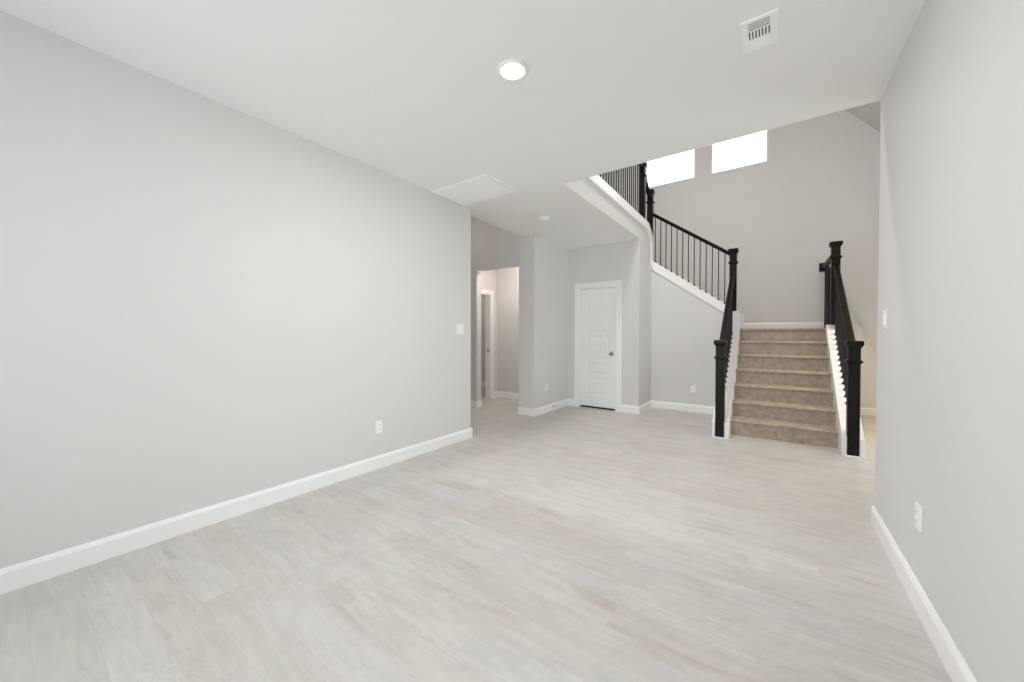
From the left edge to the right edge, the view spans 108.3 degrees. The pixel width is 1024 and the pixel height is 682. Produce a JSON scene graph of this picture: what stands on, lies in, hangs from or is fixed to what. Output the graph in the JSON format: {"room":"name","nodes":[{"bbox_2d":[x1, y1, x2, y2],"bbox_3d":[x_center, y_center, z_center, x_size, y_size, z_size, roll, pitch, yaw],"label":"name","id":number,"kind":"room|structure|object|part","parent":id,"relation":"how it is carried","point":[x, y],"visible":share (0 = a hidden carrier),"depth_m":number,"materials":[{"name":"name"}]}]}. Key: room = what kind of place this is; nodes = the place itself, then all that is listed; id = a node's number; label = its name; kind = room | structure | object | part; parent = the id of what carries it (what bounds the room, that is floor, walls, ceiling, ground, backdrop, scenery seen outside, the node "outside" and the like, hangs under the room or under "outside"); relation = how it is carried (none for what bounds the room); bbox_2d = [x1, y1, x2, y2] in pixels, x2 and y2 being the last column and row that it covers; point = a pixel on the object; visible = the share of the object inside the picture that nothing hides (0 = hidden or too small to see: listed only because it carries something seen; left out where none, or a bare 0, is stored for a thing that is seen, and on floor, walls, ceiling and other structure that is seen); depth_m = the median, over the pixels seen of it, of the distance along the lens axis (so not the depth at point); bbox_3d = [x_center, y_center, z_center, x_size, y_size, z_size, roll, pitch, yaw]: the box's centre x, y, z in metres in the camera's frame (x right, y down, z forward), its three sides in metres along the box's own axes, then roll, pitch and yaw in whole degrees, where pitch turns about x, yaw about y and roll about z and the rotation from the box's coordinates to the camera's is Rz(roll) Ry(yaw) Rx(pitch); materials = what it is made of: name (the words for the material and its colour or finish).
{"room":"empty living room","nodes":[
{"label":"empty living room","id":0,"kind":"room"},
{"bbox_2d":[0,10,470,568],"bbox_3d":[-2.012,-0.189,2.474,0.120,2.782,5.045,1,1,35],"label":"wall","id":1,"kind":"structure","parent":0,"point":[205,302],"depth_m":2.31,"materials":[{"name":"paint"}]},
{"bbox_2d":[0,427,472,594],"bbox_3d":[-1.919,1.143,2.509,0.016,0.118,4.941,1,1,35],"label":"baseboard","id":2,"kind":"structure","parent":1,"relation":"attached to","point":[26,573],"depth_m":2.32,"materials":[{"name":"white wood"}]},
{"bbox_2d":[375,420,381,433],"bbox_3d":[-1.244,0.805,3.459,0.009,0.116,0.073,1,1,35],"label":"wall outlet","id":3,"kind":"object","parent":1,"relation":"attached to","point":[378,424],"visible":1,"depth_m":3.45,"materials":[{"name":"white plastic"}]},
{"bbox_2d":[457,324,463,333],"bbox_3d":[-0.606,-0.136,4.340,0.011,0.116,0.116,1,1,35],"label":"light switch","id":4,"kind":"object","parent":1,"relation":"attached to","point":[460,328],"visible":1,"depth_m":4.34,"materials":[{"name":"white plastic"}]},
{"bbox_2d":[0,0,924,248],"bbox_3d":[0.230,-1.711,2.521,7.220,0.268,7.750,1,1,35],"label":"ceiling","id":5,"kind":"structure","parent":0,"point":[411,91],"depth_m":2.16,"materials":[{"name":"paint"}]},
{"bbox_2d":[432,174,516,205],"bbox_3d":[-0.402,-1.591,3.935,0.755,0.012,0.510,1,1,35],"label":"attic hatch","id":6,"kind":"object","parent":5,"relation":"in","point":[480,188],"visible":1,"depth_m":3.90,"materials":[{"name":"white paint"}]},
{"bbox_2d":[497,58,527,81],"bbox_3d":[0.003,-1.567,2.144,0.184,0.010,0.184,1,1,35],"label":"recessed light","id":7,"kind":"object","parent":5,"relation":"in","point":[511,69],"visible":1,"depth_m":2.13,"materials":[{"name":"white plastic"}]},
{"bbox_2d":[539,216,549,221],"bbox_3d":[0.424,-1.589,4.833,0.136,0.038,0.136,1,1,35],"label":"smoke detector","id":8,"kind":"object","parent":5,"relation":"attached to","point":[543,218],"visible":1,"depth_m":4.79,"materials":[{"name":"white plastic"}]},
{"bbox_2d":[741,8,777,54],"bbox_3d":[1.257,-1.558,1.877,0.150,0.015,0.237,1,1,35],"label":"ceiling vent","id":9,"kind":"object","parent":5,"relation":"in","point":[759,32],"visible":1,"depth_m":1.86,"materials":[{"name":"white metal"}]},
{"bbox_2d":[0,387,951,681],"bbox_3d":[-0.128,1.234,4.052,9.520,0.100,9.770,1,1,35],"label":"floor","id":10,"kind":"structure","parent":0,"point":[567,543],"depth_m":1.85,"materials":[{"name":"beige wood"}]},
{"bbox_2d":[651,261,864,457],"bbox_3d":[2.761,-0.137,6.082,4.065,2.596,2.845,1,1,35],"label":"staircase","id":11,"kind":"structure","parent":10,"relation":"on","point":[783,384],"depth_m":4.84,"materials":[{"name":"beige carpet"}]},
{"bbox_2d":[646,189,729,303],"bbox_3d":[2.887,-1.609,6.143,1.275,2.042,0.124,1,1,35],"label":"stair railing","id":12,"kind":"object","parent":11,"relation":"on","point":[650,202],"visible":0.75,"depth_m":6.19,"materials":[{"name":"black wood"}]},
{"bbox_3d":[2.418,-1.920,6.472,0.090,1.310,0.090,1,1,35],"label":"newel post","id":13,"kind":"part","parent":12,"relation":"part of","materials":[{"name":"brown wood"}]},
{"bbox_3d":[2.943,-1.783,6.125,1.165,0.892,0.062,1,1,35],"label":"handrail","id":14,"kind":"part","parent":12,"relation":"part of","materials":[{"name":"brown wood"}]},
{"bbox_2d":[714,248,738,438],"bbox_3d":[3.002,-0.126,5.153,0.136,2.600,1.686,1,1,35],"label":"stair railing","id":15,"kind":"object","parent":11,"relation":"on","point":[723,345],"visible":0.96,"depth_m":4.69,"materials":[{"name":"black wood"}]},
{"bbox_3d":[2.552,0.608,4.531,0.096,1.121,0.096,1,1,35],"label":"newel post","id":16,"kind":"part","parent":15,"relation":"part of","materials":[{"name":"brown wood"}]},
{"bbox_3d":[3.005,-0.476,5.150,0.062,1.163,1.455,1,1,35],"label":"handrail","id":17,"kind":"part","parent":15,"relation":"part of","materials":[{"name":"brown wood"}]},
{"bbox_3d":[3.453,-0.918,5.773,0.096,0.910,0.096,1,1,35],"label":"newel post","id":18,"kind":"part","parent":15,"relation":"part of","materials":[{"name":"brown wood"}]},
{"bbox_3d":[3.469,0.352,5.793,0.148,1.630,0.145,1,1,35],"label":"curb post","id":19,"kind":"part","parent":11,"relation":"part of","materials":[{"name":"white wood"}]},
{"bbox_2d":[819,255,830,327],"bbox_3d":[4.815,-0.738,5.610,0.157,1.090,1.220,1,1,35],"label":"stair railing","id":20,"kind":"object","parent":11,"relation":"on","point":[825,267],"visible":0.66,"depth_m":5.82,"materials":[{"name":"black wood"}]},
{"bbox_3d":[4.802,-1.207,5.602,0.062,0.062,1.200,1,1,35],"label":"handrail","id":21,"kind":"part","parent":20,"relation":"part of","materials":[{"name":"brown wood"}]},
{"bbox_3d":[5.162,-0.696,6.037,0.086,0.995,0.086,1,1,35],"label":"half newel post","id":22,"kind":"part","parent":20,"relation":"part of","materials":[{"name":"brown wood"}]},
{"bbox_2d":[829,241,863,457],"bbox_3d":[3.987,-0.081,4.453,0.136,2.535,1.686,1,1,35],"label":"stair railing","id":23,"kind":"object","parent":11,"relation":"on","point":[849,349],"visible":1,"depth_m":4.07,"materials":[{"name":"black wood"}]},
{"bbox_3d":[4.437,-0.759,5.075,0.096,1.075,0.096,1,1,35],"label":"newel post","id":24,"kind":"part","parent":23,"relation":"part of","materials":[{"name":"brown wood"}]},
{"bbox_3d":[3.989,-0.465,4.450,0.062,1.163,1.455,1,1,35],"label":"handrail","id":25,"kind":"part","parent":23,"relation":"part of","materials":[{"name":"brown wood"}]},
{"bbox_3d":[3.536,0.619,3.831,0.096,1.121,0.096,1,1,35],"label":"newel post","id":26,"kind":"part","parent":23,"relation":"part of","materials":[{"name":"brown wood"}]},
{"bbox_2d":[481,295,484,381],"bbox_3d":[-0.544,-0.276,8.912,1.780,2.782,0.100,1,1,35],"label":"wall","id":27,"kind":"structure","parent":0,"point":[482,297],"depth_m":8.97,"materials":[{"name":"paint"}]},
{"bbox_2d":[481,269,496,390],"bbox_3d":[-0.637,-0.251,7.142,0.120,2.782,1.014,1,1,35],"label":"wall","id":28,"kind":"structure","parent":0,"point":[488,278],"depth_m":7.44,"materials":[{"name":"paint"}]},
{"bbox_2d":[481,289,493,397],"bbox_3d":[-0.673,0.076,7.082,0.138,2.130,0.869,1,1,35],"label":"door frame","id":29,"kind":"structure","parent":28,"relation":"in","point":[489,295],"depth_m":7.36,"materials":[{"name":"white wood"}]},
{"bbox_2d":[471,216,527,407],"bbox_3d":[-1.379,-0.569,6.969,4.065,3.420,0.120,1,1,35],"label":"wall","id":30,"kind":"structure","parent":0,"point":[493,247],"depth_m":6.12,"materials":[{"name":"paint"}]},
{"bbox_2d":[471,400,475,407],"bbox_3d":[-1.846,1.077,7.239,3.023,0.118,0.016,1,1,35],"label":"baseboard","id":31,"kind":"structure","parent":30,"relation":"attached to","point":[473,403],"depth_m":6.39,"materials":[{"name":"white wood"}]},
{"bbox_2d":[476,400,481,407],"bbox_3d":[-0.573,1.091,6.407,0.016,0.118,0.136,1,1,35],"label":"baseboard","id":32,"kind":"object","parent":30,"relation":"attached to","point":[478,403],"visible":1,"depth_m":6.40,"materials":[{"name":"white wood"}]},
{"bbox_2d":[518,407,532,415],"bbox_3d":[0.216,1.102,5.772,0.285,0.118,0.016,1,1,35],"label":"baseboard","id":33,"kind":"structure","parent":30,"relation":"attached to","point":[521,410],"depth_m":5.77,"materials":[{"name":"white wood"}]},
{"bbox_2d":[527,235,567,408],"bbox_3d":[0.620,-0.235,6.174,0.120,2.782,1.134,1,1,35],"label":"wall","id":34,"kind":"structure","parent":0,"point":[547,357],"depth_m":6.01,"materials":[{"name":"paint"}]},
{"bbox_2d":[533,399,567,416],"bbox_3d":[0.668,1.097,6.147,0.016,0.118,1.150,1,1,35],"label":"baseboard","id":35,"kind":"structure","parent":34,"relation":"attached to","point":[547,408],"depth_m":6.06,"materials":[{"name":"white wood"}]},
{"bbox_2d":[497,240,632,405],"bbox_3d":[0.799,-0.244,6.798,2.860,2.782,0.150,1,1,35],"label":"wall","id":36,"kind":"structure","parent":0,"point":[610,261],"depth_m":6.52,"materials":[{"name":"paint"}]},
{"bbox_2d":[497,391,518,399],"bbox_3d":[0.278,1.083,7.083,1.465,0.118,0.016,1,1,35],"label":"baseboard","id":37,"kind":"structure","parent":36,"relation":"attached to","point":[499,394],"depth_m":7.33,"materials":[{"name":"white wood"}]},
{"bbox_2d":[568,399,573,405],"bbox_3d":[1.046,1.092,6.574,0.137,0.118,0.016,1,1,35],"label":"baseboard","id":38,"kind":"structure","parent":36,"relation":"attached to","point":[570,401],"depth_m":6.57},
{"bbox_2d":[574,280,621,411],"bbox_3d":[1.468,0.077,6.311,0.836,2.157,0.175,1,1,35],"label":"door","id":39,"kind":"structure","parent":36,"relation":"in","point":[598,305],"depth_m":6.29,"materials":[{"name":"white wood"}]},
{"bbox_2d":[621,405,639,413],"bbox_3d":[1.904,1.102,5.963,0.298,0.118,0.016,1,1,35],"label":"baseboard","id":40,"kind":"structure","parent":36,"relation":"attached to","point":[624,408],"depth_m":5.95,"materials":[{"name":"white wood"}]},
{"bbox_2d":[565,178,652,406],"bbox_3d":[1.468,-0.394,5.182,0.100,3.130,3.405,1,1,35],"label":"wall","id":41,"kind":"structure","parent":0,"point":[642,271],"depth_m":5.91,"materials":[{"name":"paint"}]},
{"bbox_2d":[588,175,652,265],"bbox_3d":[1.446,-1.641,5.120,0.132,0.725,3.305,1,1,35],"label":"trim","id":42,"kind":"structure","parent":41,"relation":"attached to","point":[597,180],"depth_m":5.15,"materials":[{"name":"white wood"}]},
{"bbox_2d":[600,162,650,219],"bbox_3d":[1.453,-2.428,5.070,0.116,0.920,3.246,1,1,35],"label":"stair railing","id":43,"kind":"object","parent":42,"relation":"on","point":[644,189],"visible":0.25,"depth_m":5.78,"materials":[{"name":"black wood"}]},
{"bbox_3d":[2.129,-2.409,6.021,0.080,0.860,0.080,1,1,35],"label":"newel post","id":44,"kind":"part","parent":43,"relation":"part of","materials":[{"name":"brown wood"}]},
{"bbox_3d":[2.264,-2.616,6.223,0.062,0.312,0.420,1,1,33],"label":"handrail","id":45,"kind":"part","parent":43,"relation":"part of","materials":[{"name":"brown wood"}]},
{"bbox_2d":[639,400,650,412],"bbox_3d":[2.227,1.100,6.174,0.016,0.118,0.700,1,1,35],"label":"baseboard","id":46,"kind":"structure","parent":41,"relation":"attached to","point":[647,405],"depth_m":6.16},
{"bbox_2d":[651,271,723,406],"bbox_3d":[2.924,-0.030,6.167,1.138,2.380,0.120,1,1,35],"label":"wall","id":47,"kind":"structure","parent":0,"point":[684,328],"depth_m":6.17,"materials":[{"name":"paint"}]},
{"bbox_2d":[651,400,713,413],"bbox_3d":[2.882,1.102,6.127,1.138,0.118,0.016,1,1,35],"label":"baseboard","id":48,"kind":"structure","parent":47,"relation":"attached to","point":[655,404],"depth_m":6.14,"materials":[{"name":"white wood"}]},
{"bbox_2d":[690,385,694,392],"bbox_3d":[2.969,0.787,6.066,0.073,0.116,0.009,1,1,35],"label":"wall outlet","id":49,"kind":"object","parent":47,"relation":"attached to","point":[692,389],"visible":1,"depth_m":6.07,"materials":[{"name":"white plastic"}]},
{"bbox_2d":[599,110,879,407],"bbox_3d":[2.674,-1.815,7.942,9.520,5.900,0.120,1,1,35],"label":"wall","id":50,"kind":"structure","parent":0,"point":[818,185],"depth_m":6.36,"materials":[{"name":"paint"}]},
{"bbox_2d":[646,149,694,187],"bbox_3d":[3.225,-3.659,7.556,0.970,0.920,0.060,1,1,35],"label":"window","id":51,"kind":"structure","parent":50,"relation":"in","point":[694,149],"depth_m":7.28,"materials":[{"name":"glass"}]},
{"bbox_2d":[711,130,768,173],"bbox_3d":[4.207,-3.647,6.858,0.910,0.920,0.060,1,1,35],"label":"window","id":52,"kind":"structure","parent":50,"relation":"in","point":[767,130],"depth_m":6.80,"materials":[{"name":"glass"}]},
{"bbox_2d":[744,322,823,327],"bbox_3d":[4.740,-0.264,6.408,1.219,0.118,0.016,1,1,35],"label":"baseboard","id":53,"kind":"structure","parent":50,"relation":"attached to","point":[780,324],"depth_m":6.39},
{"bbox_2d":[860,407,875,415],"bbox_3d":[5.822,1.114,5.656,1.443,0.118,0.016,1,1,35],"label":"baseboard","id":54,"kind":"structure","parent":50,"relation":"attached to","point":[863,411],"depth_m":5.81,"materials":[{"name":"white wood"}]},
{"bbox_2d":[845,100,880,131],"bbox_3d":[1.308,-3.428,5.994,9.520,2.825,4.845,1,1,35],"label":"ceiling","id":55,"kind":"structure","parent":0,"point":[870,113],"depth_m":5.60,"materials":[{"name":"paint"}]},
{"bbox_2d":[875,0,1023,681],"bbox_3d":[0.986,-0.154,0.336,0.120,2.782,5.033,1,1,35],"label":"wall","id":56,"kind":"structure","parent":0,"point":[950,386],"depth_m":1.35,"materials":[{"name":"paint"}]},
{"bbox_2d":[882,310,886,328],"bbox_3d":[2.267,-0.132,2.252,0.011,0.116,0.073,1,1,35],"label":"light switch","id":57,"kind":"object","parent":56,"relation":"attached to","point":[884,315],"visible":1,"depth_m":2.24,"materials":[{"name":"white plastic"}]},
{"bbox_2d":[915,502,921,532],"bbox_3d":[1.860,0.805,1.694,0.009,0.116,0.073,1,1,35],"label":"wall outlet","id":58,"kind":"object","parent":56,"relation":"attached to","point":[918,509],"visible":1,"depth_m":1.68,"materials":[{"name":"white plastic"}]},
{"bbox_2d":[870,506,976,681],"bbox_3d":[0.967,1.177,0.449,0.016,0.118,4.929,1,1,35],"label":"baseboard","id":59,"kind":"structure","parent":56,"relation":"attached to","point":[955,665],"depth_m":1.57,"materials":[{"name":"white wood"}]}
]}

